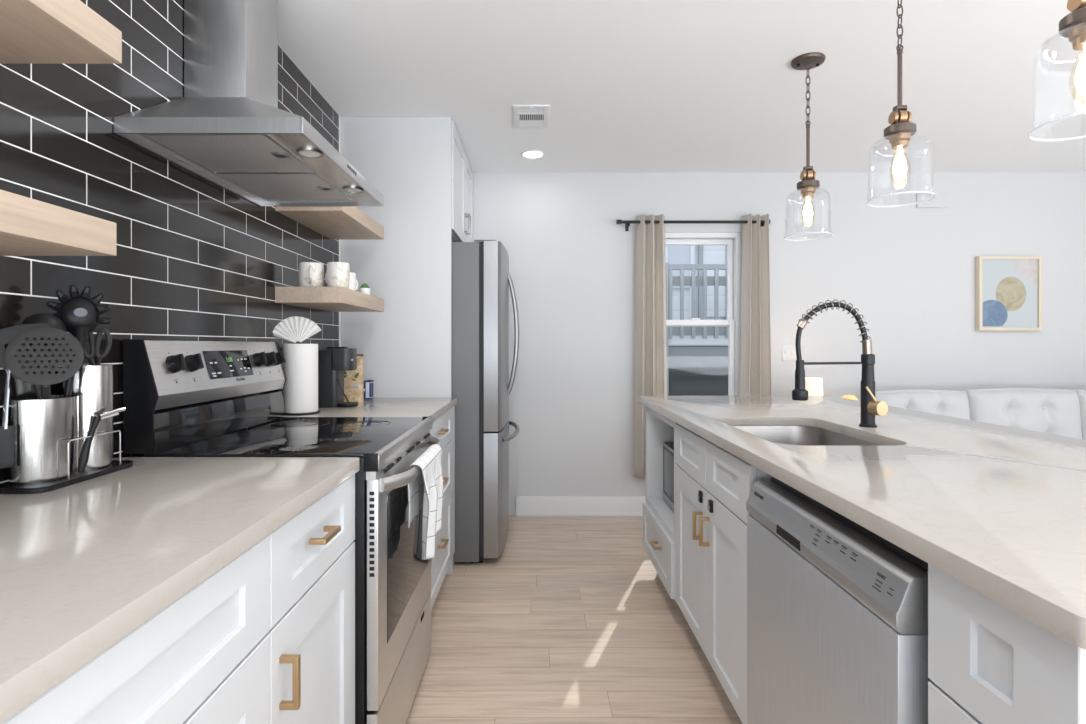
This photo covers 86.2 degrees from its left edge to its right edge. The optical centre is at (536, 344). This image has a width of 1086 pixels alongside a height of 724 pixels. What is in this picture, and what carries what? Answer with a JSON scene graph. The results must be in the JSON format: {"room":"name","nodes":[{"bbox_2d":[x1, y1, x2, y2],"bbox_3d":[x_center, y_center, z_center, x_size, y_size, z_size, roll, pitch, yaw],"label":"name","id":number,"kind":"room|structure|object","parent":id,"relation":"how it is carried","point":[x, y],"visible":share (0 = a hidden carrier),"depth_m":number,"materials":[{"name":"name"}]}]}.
{"room":"kitchen","nodes":[
{"label":"kitchen","id":0,"kind":"room"},
{"bbox_2d":[0,0,338,483],"bbox_3d":[-1.135,-0.009,0.765,0.150,2.440,6.730,0,0,0],"label":"wall","id":1,"kind":"structure","parent":0,"point":[196,259],"depth_m":1.55,"materials":[{"name":"black tile"}]},
{"bbox_2d":[0,189,116,255],"bbox_3d":[-0.924,-0.198,0.764,0.272,0.062,0.648,0,0,0],"label":"floating shelf","id":2,"kind":"object","parent":1,"relation":"attached to","point":[28,226],"visible":1,"depth_m":0.97,"materials":[{"name":"brown wood"}]},
{"bbox_2d":[0,0,121,63],"bbox_3d":[-0.924,-0.565,0.771,0.272,0.061,0.662,0,0,0],"label":"floating shelf","id":3,"kind":"object","parent":1,"relation":"attached to","point":[31,31],"visible":1,"depth_m":1.02,"materials":[{"name":"brown wood"}]},
{"bbox_2d":[114,0,383,205],"bbox_3d":[-0.821,-0.879,1.834,0.474,0.698,0.768,0,0,0],"label":"range hood","id":4,"kind":"object","parent":1,"relation":"attached to","point":[228,128],"visible":1,"depth_m":1.74,"materials":[{"name":"metal"}]},
{"bbox_2d":[296,148,323,157],"bbox_3d":[-0.642,-0.542,1.640,0.072,0.006,0.072,0,0,0],"label":"light","id":5,"kind":"object","parent":4,"relation":"on","point":[300,152],"depth_m":1.64,"materials":[{"name":"silver metal"}]},
{"bbox_2d":[343,186,363,193],"bbox_3d":[-0.642,-0.542,2.030,0.072,0.006,0.072,0,0,0],"label":"light","id":6,"kind":"object","parent":4,"relation":"on","point":[346,189],"depth_m":2.02,"materials":[{"name":"silver metal"}]},
{"bbox_2d":[275,206,383,238],"bbox_3d":[-0.924,-0.574,2.666,0.272,0.062,0.643,0,0,0],"label":"floating shelf","id":7,"kind":"object","parent":1,"relation":"attached to","point":[333,222],"visible":0.76,"depth_m":2.57,"materials":[{"name":"brown wood"}]},
{"bbox_2d":[275,287,383,311],"bbox_3d":[-0.924,-0.203,2.666,0.272,0.065,0.643,0,0,0],"label":"floating shelf","id":8,"kind":"object","parent":1,"relation":"attached to","point":[332,299],"visible":1,"depth_m":2.36,"materials":[{"name":"brown wood"}]},
{"bbox_2d":[299,262,323,286],"bbox_3d":[-0.958,-0.290,2.445,0.100,0.108,0.121,0,0,15],"label":"mug","id":9,"kind":"object","parent":8,"relation":"on","point":[311,274],"visible":0.83,"depth_m":2.41,"materials":[{"name":"ceramic"}]},
{"bbox_2d":[325,262,349,288],"bbox_3d":[-0.850,-0.290,2.445,0.116,0.108,0.092,0,0,0],"label":"mug","id":10,"kind":"object","parent":8,"relation":"on","point":[337,274],"visible":0.88,"depth_m":2.41,"materials":[{"name":"ceramic"}]},
{"bbox_2d":[349,272,357,290],"bbox_3d":[-0.868,-0.283,2.675,0.072,0.094,0.102,0,0,0],"label":"mug","id":11,"kind":"object","parent":8,"relation":"on","point":[353,284],"visible":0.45,"depth_m":2.64,"materials":[{"name":"white ceramic"}]},
{"bbox_2d":[359,283,370,294],"bbox_3d":[-0.816,-0.264,2.750,0.052,0.056,0.052,0,0,0],"label":"potted succulent","id":12,"kind":"object","parent":8,"relation":"on","point":[364,288],"visible":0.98,"depth_m":2.73,"materials":[{"name":"white ceramic"}]},
{"bbox_2d":[359,288,370,294],"bbox_3d":[-0.816,-0.252,2.750,0.052,0.032,0.052,0,0,0],"label":"pot","id":13,"kind":"object","parent":12,"relation":"on","point":[363,290],"depth_m":2.73,"materials":[{"name":"white ceramic"}]},
{"bbox_2d":[339,115,340,346],"bbox_3d":[-1.058,-0.473,3.110,0.004,1.512,0.020,0,0,0],"label":"trim","id":14,"kind":"structure","parent":1,"relation":"attached to","point":[339,115],"depth_m":3.11,"materials":[{"name":"white"}]},
{"bbox_2d":[452,120,472,241],"bbox_3d":[-0.739,-0.927,3.637,0.638,0.599,0.982,0,0,0],"label":"upper cabinet","id":15,"kind":"object","parent":1,"relation":"attached to","point":[462,173],"visible":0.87,"depth_m":3.51,"materials":[{"name":"white paint"}]},
{"bbox_2d":[406,515,741,723],"bbox_3d":[1.845,1.261,0.835,6.110,0.100,6.870,0,0,0],"label":"floor","id":16,"kind":"structure","parent":0,"point":[574,621],"depth_m":2.35,"materials":[{"name":"brown wood"}]},
{"bbox_2d":[2,534,269,723],"bbox_3d":[-0.758,0.764,0.616,0.600,0.894,0.763,0,0,0],"label":"base cabinet","id":17,"kind":"object","parent":16,"relation":"on","point":[204,658],"visible":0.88,"depth_m":0.78,"materials":[{"name":"white paint"}]},
{"bbox_2d":[0,457,358,723],"bbox_3d":[-0.753,0.300,0.533,0.612,0.034,1.867,0,0,0],"label":"countertop","id":18,"kind":"structure","parent":17,"relation":"on","point":[84,565],"depth_m":0.83,"materials":[{"name":"white stone"}]},
{"bbox_2d":[0,364,133,493],"bbox_3d":[-0.998,0.164,1.236,0.116,0.238,0.272,0,0,0],"label":"utensil holder","id":19,"kind":"object","parent":18,"relation":"on","point":[50,435],"visible":0.84,"depth_m":1.18,"materials":[{"name":"silver metal"}]},
{"bbox_2d":[0,366,14,468],"bbox_3d":[-1.026,0.138,1.117,0.019,0.195,0.031,0,0,45],"label":"tongs","id":20,"kind":"object","parent":19,"relation":"hanging from","point":[7,440],"visible":0.95,"depth_m":1.11,"materials":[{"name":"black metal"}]},
{"bbox_2d":[0,323,59,399],"bbox_3d":[-1.012,0.113,1.149,0.052,0.315,0.090,0,0,23],"label":"slotted turner","id":21,"kind":"object","parent":19,"relation":"in","point":[6,334],"visible":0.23,"depth_m":1.14,"materials":[{"name":"black plastic"}]},
{"bbox_2d":[21,313,65,399],"bbox_3d":[-1.014,0.102,1.190,0.061,0.334,0.056,0,0,0],"label":"ladle","id":22,"kind":"object","parent":19,"relation":"in","point":[52,321],"visible":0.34,"depth_m":1.18,"materials":[{"name":"black plastic"}]},
{"bbox_2d":[21,313,65,345],"bbox_3d":[-1.009,-0.029,1.185,0.074,0.072,0.037,0,0,-42],"label":"bowl","id":23,"kind":"object","parent":22,"relation":"on","point":[53,321],"depth_m":1.18,"materials":[{"name":"black plastic"}]},
{"bbox_2d":[5,327,83,398],"bbox_3d":[-0.961,0.117,1.145,0.108,0.305,0.120,0,0,0],"label":"skimmer","id":24,"kind":"object","parent":19,"relation":"in","point":[45,380],"visible":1,"depth_m":1.12,"materials":[{"name":"black plastic"}]},
{"bbox_2d":[10,395,78,486],"bbox_3d":[-1.010,0.192,1.192,0.091,0.168,0.128,0,0,0],"label":"canister","id":25,"kind":"object","parent":19,"relation":"on","point":[44,428],"depth_m":1.15,"materials":[{"name":"metal"}]},
{"bbox_2d":[0,460,133,493],"bbox_3d":[-0.997,0.277,1.236,0.114,0.011,0.272,0,0,0],"label":"tray","id":26,"kind":"object","parent":19,"relation":"on","point":[43,483],"depth_m":1.16,"materials":[{"name":"black plastic"}]},
{"bbox_2d":[47,285,111,397],"bbox_3d":[-0.984,0.070,1.247,0.113,0.399,0.042,0,0,-42],"label":"server","id":27,"kind":"object","parent":19,"relation":"in","point":[81,315],"visible":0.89,"depth_m":1.24,"materials":[{"name":"black plastic"}]},
{"bbox_2d":[62,364,113,471],"bbox_3d":[-1.006,0.160,1.300,0.092,0.232,0.092,0,0,0],"label":"canister","id":28,"kind":"object","parent":19,"relation":"on","point":[93,384],"depth_m":1.27,"materials":[{"name":"metal"}]},
{"bbox_2d":[83,328,111,364],"bbox_3d":[-0.988,0.081,1.296,0.063,0.237,0.012,0,0,-41],"label":"scissors","id":29,"kind":"object","parent":19,"relation":"in","point":[94,343],"visible":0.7,"depth_m":1.30,"materials":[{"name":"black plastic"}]},
{"bbox_2d":[78,407,124,472],"bbox_3d":[-0.947,0.204,1.259,0.020,0.128,0.099,0,0,14],"label":"can opener","id":30,"kind":"object","parent":19,"relation":"in","point":[84,455],"visible":1,"depth_m":1.23,"materials":[{"name":"black plastic"}]},
{"bbox_2d":[123,339,442,723],"bbox_3d":[-0.696,0.598,1.855,0.720,1.227,0.763,0,0,0],"label":"electric range","id":31,"kind":"object","parent":16,"relation":"on","point":[181,398],"visible":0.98,"depth_m":1.63,"materials":[{"name":"silver metal"}]},
{"bbox_2d":[144,417,427,456],"bbox_3d":[-0.709,0.281,1.855,0.583,0.008,0.759,0,0,0],"label":"cooktop","id":32,"kind":"object","parent":31,"relation":"in","point":[267,436],"depth_m":1.70,"materials":[{"name":"black glass"}]},
{"bbox_2d":[407,444,442,559],"bbox_3d":[-0.341,0.495,1.821,0.070,0.309,0.347,0,0,0],"label":"dish towel","id":33,"kind":"object","parent":31,"relation":"hanging from","point":[426,491],"visible":0.97,"depth_m":1.77,"materials":[{"name":"white fabric"}]},
{"bbox_2d":[268,474,354,723],"bbox_3d":[-0.741,0.764,1.230,0.634,0.894,0.464,0,0,0],"label":"base cabinet","id":34,"kind":"object","parent":16,"relation":"on","point":[312,631],"visible":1,"depth_m":1.21,"materials":[{"name":"white paint"}]},
{"bbox_2d":[341,117,451,397],"bbox_3d":[-0.761,-0.009,3.133,0.596,2.438,0.024,0,0,0],"label":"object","id":35,"kind":"object","parent":16,"relation":"on","point":[406,347],"visible":0.56,"depth_m":3.12,"materials":[{"name":"white paint"}]},
{"bbox_2d":[430,406,454,609],"bbox_3d":[-0.732,0.764,2.682,0.652,0.894,0.873,0,0,0],"label":"base cabinet","id":36,"kind":"object","parent":16,"relation":"on","point":[443,427],"visible":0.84,"depth_m":2.82,"materials":[{"name":"white paint"}]},
{"bbox_2d":[284,398,456,421],"bbox_3d":[-0.745,0.300,2.680,0.629,0.034,0.878,0,0,0],"label":"countertop","id":37,"kind":"structure","parent":36,"relation":"on","point":[434,408],"depth_m":2.58,"materials":[{"name":"white stone"}]},
{"bbox_2d":[283,342,319,415],"bbox_3d":[-0.978,0.119,2.400,0.156,0.328,0.156,0,0,0],"label":"paper towel holder","id":38,"kind":"object","parent":37,"relation":"on","point":[301,364],"visible":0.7,"depth_m":2.34,"materials":[{"name":"white paper"}]},
{"bbox_2d":[273,316,320,342],"bbox_3d":[-0.979,-0.062,2.362,0.190,0.108,0.013,0,0,-21],"label":"napkin","id":39,"kind":"object","parent":38,"relation":"on","point":[294,329],"visible":1,"depth_m":2.36,"materials":[{"name":"white paper"}]},
{"bbox_2d":[318,347,357,406],"bbox_3d":[-0.932,0.145,2.680,0.195,0.274,0.116,0,0,0],"label":"coffee maker","id":40,"kind":"object","parent":37,"relation":"on","point":[332,361],"visible":0.89,"depth_m":2.62,"materials":[{"name":"grey plastic"}]},
{"bbox_2d":[337,402,357,406],"bbox_3d":[-0.877,0.275,2.680,0.085,0.015,0.112,0,0,0],"label":"drip tray","id":41,"kind":"object","parent":40,"relation":"on","point":[339,404],"depth_m":2.64,"materials":[{"name":"black plastic"}]},
{"bbox_2d":[344,354,363,402],"bbox_3d":[-0.921,0.164,2.870,0.124,0.238,0.062,0,0,0],"label":"pouch","id":42,"kind":"object","parent":37,"relation":"on","point":[353,380],"visible":0.61,"depth_m":2.85,"materials":[{"name":"brown paper"}]},
{"bbox_2d":[363,380,372,399],"bbox_3d":[-0.886,0.233,3.017,0.058,0.100,0.048,0,0,0],"label":"box","id":43,"kind":"object","parent":37,"relation":"on","point":[368,384],"visible":0.78,"depth_m":3.00,"materials":[{"name":"blue cardboard"}]},
{"bbox_2d":[452,240,519,562],"bbox_3d":[-0.570,0.316,3.635,0.921,1.790,0.910,0,0,0],"label":"refrigerator","id":44,"kind":"object","parent":16,"relation":"on","point":[482,387],"visible":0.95,"depth_m":3.18,"materials":[{"name":"grey metal"}]},
{"bbox_2d":[643,406,675,599],"bbox_3d":[0.868,0.764,2.800,0.664,0.894,0.670,0,0,0],"label":"base cabinet","id":45,"kind":"object","parent":16,"relation":"on","point":[658,516],"visible":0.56,"depth_m":2.99,"materials":[{"name":"white paint"}]},
{"bbox_2d":[663,442,673,510],"bbox_3d":[0.847,0.658,2.775,0.426,0.304,0.520,0,0,0],"label":"microwave","id":46,"kind":"object","parent":45,"relation":"in","point":[668,447],"visible":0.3,"depth_m":2.90,"materials":[{"name":"black plastic"}]},
{"bbox_2d":[675,423,772,723],"bbox_3d":[0.876,0.764,2.032,0.648,0.894,0.864,0,0,0],"label":"base cabinet","id":47,"kind":"object","parent":16,"relation":"on","point":[713,485],"visible":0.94,"depth_m":1.93,"materials":[{"name":"white paint"}]},
{"bbox_2d":[639,396,1085,649],"bbox_3d":[1.103,0.300,1.917,1.074,0.034,2.639,0,0,0],"label":"countertop","id":48,"kind":"structure","parent":47,"relation":"on","point":[1000,510],"depth_m":1.21,"materials":[{"name":"white stone"}]},
{"bbox_2d":[731,425,879,445],"bbox_3d":[0.882,0.421,1.960,0.435,0.206,0.690,0,0,0],"label":"sink","id":49,"kind":"object","parent":48,"relation":"in","point":[783,434],"visible":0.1,"depth_m":2.28,"materials":[{"name":"metal"}]},
{"bbox_2d":[792,299,887,427],"bbox_3d":[1.038,0.062,1.996,0.303,0.442,0.092,0,0,0],"label":"kitchen faucet","id":50,"kind":"object","parent":48,"relation":"on","point":[870,407],"visible":1,"depth_m":2.00,"materials":[{"name":"black metal"}]},
{"bbox_2d":[746,477,931,723],"bbox_3d":[0.865,0.781,1.230,0.611,0.860,0.651,0,0,0],"label":"dishwasher","id":51,"kind":"object","parent":16,"relation":"on","point":[837,611],"visible":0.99,"depth_m":1.13,"materials":[{"name":"silver metal"}]},
{"bbox_2d":[771,477,927,571],"bbox_3d":[0.897,0.726,1.230,0.545,0.750,0.639,0,0,0],"label":"tub","id":52,"kind":"object","parent":51,"relation":"in","point":[895,551],"depth_m":1.13,"materials":[{"name":"black plastic"}]},
{"bbox_2d":[875,388,1085,439],"bbox_3d":[3.345,0.748,3.640,2.450,0.926,0.840,0,0,0],"label":"sofa","id":53,"kind":"object","parent":16,"relation":"on","point":[1061,412],"visible":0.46,"depth_m":3.75,"materials":[{"name":"grey fabric"}]},
{"bbox_2d":[875,391,969,419],"bbox_3d":[2.515,0.526,3.793,0.630,0.449,0.158,0,0,0],"label":"cushion","id":54,"kind":"object","parent":53,"relation":"on","point":[956,404],"depth_m":3.76,"materials":[{"name":"grey fabric"}]},
{"bbox_2d":[966,390,1081,438],"bbox_3d":[3.192,0.521,3.793,0.715,0.459,0.158,0,0,0],"label":"cushion","id":55,"kind":"object","parent":53,"relation":"on","point":[1057,412],"depth_m":3.75,"materials":[{"name":"grey fabric"}]},
{"bbox_2d":[1076,391,1085,439],"bbox_3d":[3.958,0.521,3.793,0.805,0.459,0.158,0,0,0],"label":"cushion","id":56,"kind":"object","parent":53,"relation":"on","point":[1081,395],"depth_m":3.79,"materials":[{"name":"grey fabric"}]},
{"bbox_2d":[928,564,1085,723],"bbox_3d":[0.893,0.764,0.748,0.614,0.894,0.246,0,0,0],"label":"base cabinet","id":57,"kind":"object","parent":16,"relation":"on","point":[989,663],"visible":0.76,"depth_m":0.75,"materials":[{"name":"white paint"}]},
{"bbox_3d":[1.868,0.916,3.800,0.475,0.590,0.440,0,0,0],"label":"side table","id":58,"kind":"object","parent":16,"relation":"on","visible":0},
{"bbox_2d":[805,378,822,395],"bbox_3d":[1.815,0.421,3.850,0.164,0.400,0.164,0,0,0],"label":"table lamp","id":59,"kind":"object","parent":58,"relation":"on","point":[814,386],"visible":0.16,"depth_m":3.78,"materials":[{"name":"white ceramic"}]},
{"bbox_2d":[842,395,857,399],"bbox_3d":[2.045,0.473,3.800,0.124,0.295,0.124,0,0,0],"label":"ornament","id":60,"kind":"object","parent":58,"relation":"on","point":[852,397],"visible":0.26,"depth_m":3.77,"materials":[{"name":"yellow"}]},
{"bbox_2d":[278,0,1085,171],"bbox_3d":[1.845,-1.279,0.835,6.110,0.100,6.870,0,0,0],"label":"ceiling","id":61,"kind":"structure","parent":0,"point":[627,85],"depth_m":2.67,"materials":[{"name":"white paint"}]},
{"bbox_2d":[512,105,549,127],"bbox_3d":[-0.030,-1.223,3.118,0.192,0.012,0.308,0,0,0],"label":"ceiling vent","id":62,"kind":"object","parent":61,"relation":"in","point":[525,116],"visible":1,"depth_m":3.10,"materials":[{"name":"white plastic"}]},
{"bbox_2d":[521,150,544,158],"bbox_3d":[-0.026,-1.225,3.732,0.156,0.006,0.156,0,0,0],"label":"recessed light","id":63,"kind":"object","parent":61,"relation":"in","point":[531,154],"visible":1,"depth_m":3.73,"materials":[{"name":"white plastic"}]},
{"bbox_2d":[784,52,832,240],"bbox_3d":[1.169,-0.847,2.501,0.194,0.764,0.194,0,0,0],"label":"pendant light","id":64,"kind":"object","parent":61,"relation":"hanging from","point":[808,186],"visible":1,"depth_m":2.49,"materials":[{"name":"clear glass"}]},
{"bbox_2d":[800,187,815,198],"bbox_3d":[1.169,-0.655,2.501,0.062,0.040,0.062,0,0,0],"label":"socket","id":65,"kind":"object","parent":64,"relation":"attached to","point":[807,192],"depth_m":2.48,"materials":[{"name":"gold metal"}]},
{"bbox_2d":[865,0,935,206],"bbox_3d":[1.169,-0.847,1.868,0.194,0.764,0.194,0,0,0],"label":"pendant light","id":66,"kind":"object","parent":61,"relation":"hanging from","point":[899,133],"visible":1,"depth_m":1.86,"materials":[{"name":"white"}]},
{"bbox_2d":[889,132,910,149],"bbox_3d":[1.169,-0.655,1.868,0.062,0.040,0.062,0,0,0],"label":"socket","id":67,"kind":"object","parent":66,"relation":"attached to","point":[898,140],"depth_m":1.85,"materials":[{"name":"gold metal"}]},
{"bbox_2d":[1027,0,1085,140],"bbox_3d":[1.169,-0.847,1.232,0.194,0.764,0.194,0,0,0],"label":"pendant light","id":68,"kind":"object","parent":61,"relation":"hanging from","point":[1072,26],"visible":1,"depth_m":1.23,"materials":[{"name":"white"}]},
{"bbox_2d":[1067,22,1085,49],"bbox_3d":[1.169,-0.655,1.232,0.062,0.040,0.062,0,0,0],"label":"socket","id":69,"kind":"object","parent":68,"relation":"attached to","point":[1076,31],"depth_m":1.23,"materials":[{"name":"gold metal"}]},
{"bbox_2d":[473,172,1085,514],"bbox_3d":[1.845,-0.009,4.191,6.110,2.440,0.157,0,0,0],"label":"wall","id":70,"kind":"structure","parent":0,"point":[909,270],"depth_m":4.13,"materials":[{"name":"white paint"}]},
{"bbox_2d":[516,496,644,515],"bbox_3d":[2.300,1.143,4.118,4.900,0.135,0.024,0,0,0],"label":"baseboard","id":71,"kind":"structure","parent":70,"relation":"attached to","point":[525,505],"depth_m":4.11,"materials":[{"name":"white paint"}]},
{"bbox_2d":[616,219,769,230],"bbox_3d":[1.090,-0.842,4.082,1.070,0.065,0.094,0,0,0],"label":"curtain rod","id":72,"kind":"object","parent":70,"relation":"attached to","point":[627,223],"visible":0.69,"depth_m":4.04,"materials":[{"name":"black metal"}]},
{"bbox_2d":[634,213,666,479],"bbox_3d":[0.800,0.013,4.047,0.238,1.839,0.106,0,0,0],"label":"curtain","id":73,"kind":"object","parent":72,"relation":"hanging from","point":[650,292],"visible":0.78,"depth_m":4.05,"materials":[{"name":"beige fabric"}]},
{"bbox_2d":[740,213,771,395],"bbox_3d":[1.525,0.013,4.047,0.215,1.839,0.106,0,0,0],"label":"curtain","id":74,"kind":"object","parent":72,"relation":"hanging from","point":[755,342],"visible":0.65,"depth_m":4.05,"materials":[{"name":"beige fabric"}]},
{"bbox_2d":[665,232,739,395],"bbox_3d":[1.129,-0.147,4.200,0.648,1.316,0.100,0,0,0],"label":"window","id":75,"kind":"structure","parent":70,"relation":"in","point":[731,239],"depth_m":4.17,"materials":[{"name":"white paint"}]},
{"bbox_2d":[782,345,795,360],"bbox_3d":[1.794,0.057,4.123,0.100,0.115,0.013,0,0,0],"label":"switch plate","id":76,"kind":"object","parent":70,"relation":"attached to","point":[788,351],"visible":0.86,"depth_m":4.12,"materials":[{"name":"white plastic"}]},
{"bbox_2d":[975,256,1041,330],"bbox_3d":[3.341,-0.364,4.109,0.443,0.525,0.041,0,0,0],"label":"picture frame","id":77,"kind":"object","parent":70,"relation":"attached to","point":[1008,289],"visible":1,"depth_m":4.10,"materials":[{"name":"beige wood"}]},
{"label":"outside","id":78,"kind":"structure","parent":0,"visible":0},
{"bbox_3d":[4.000,1.281,14.215,20.000,0.100,19.570,0,0,0],"label":"ground","id":79,"kind":"structure","parent":78,"visible":0},
{"bbox_2d":[665,263,727,395],"bbox_3d":[2.250,0.086,8.220,5.500,2.290,1.560,0,0,0],"label":"deck","id":80,"kind":"object","parent":79,"relation":"on","point":[691,370],"visible":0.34,"depth_m":7.55,"materials":[{"name":"white paint"}]},
{"bbox_2d":[665,245,727,345],"bbox_3d":[2.250,-1.379,12.060,10.500,5.220,3.880,0,0,0],"label":"house","id":81,"kind":"structure","parent":79,"relation":"on","point":[674,254],"depth_m":10.14,"materials":[{"name":"white"}]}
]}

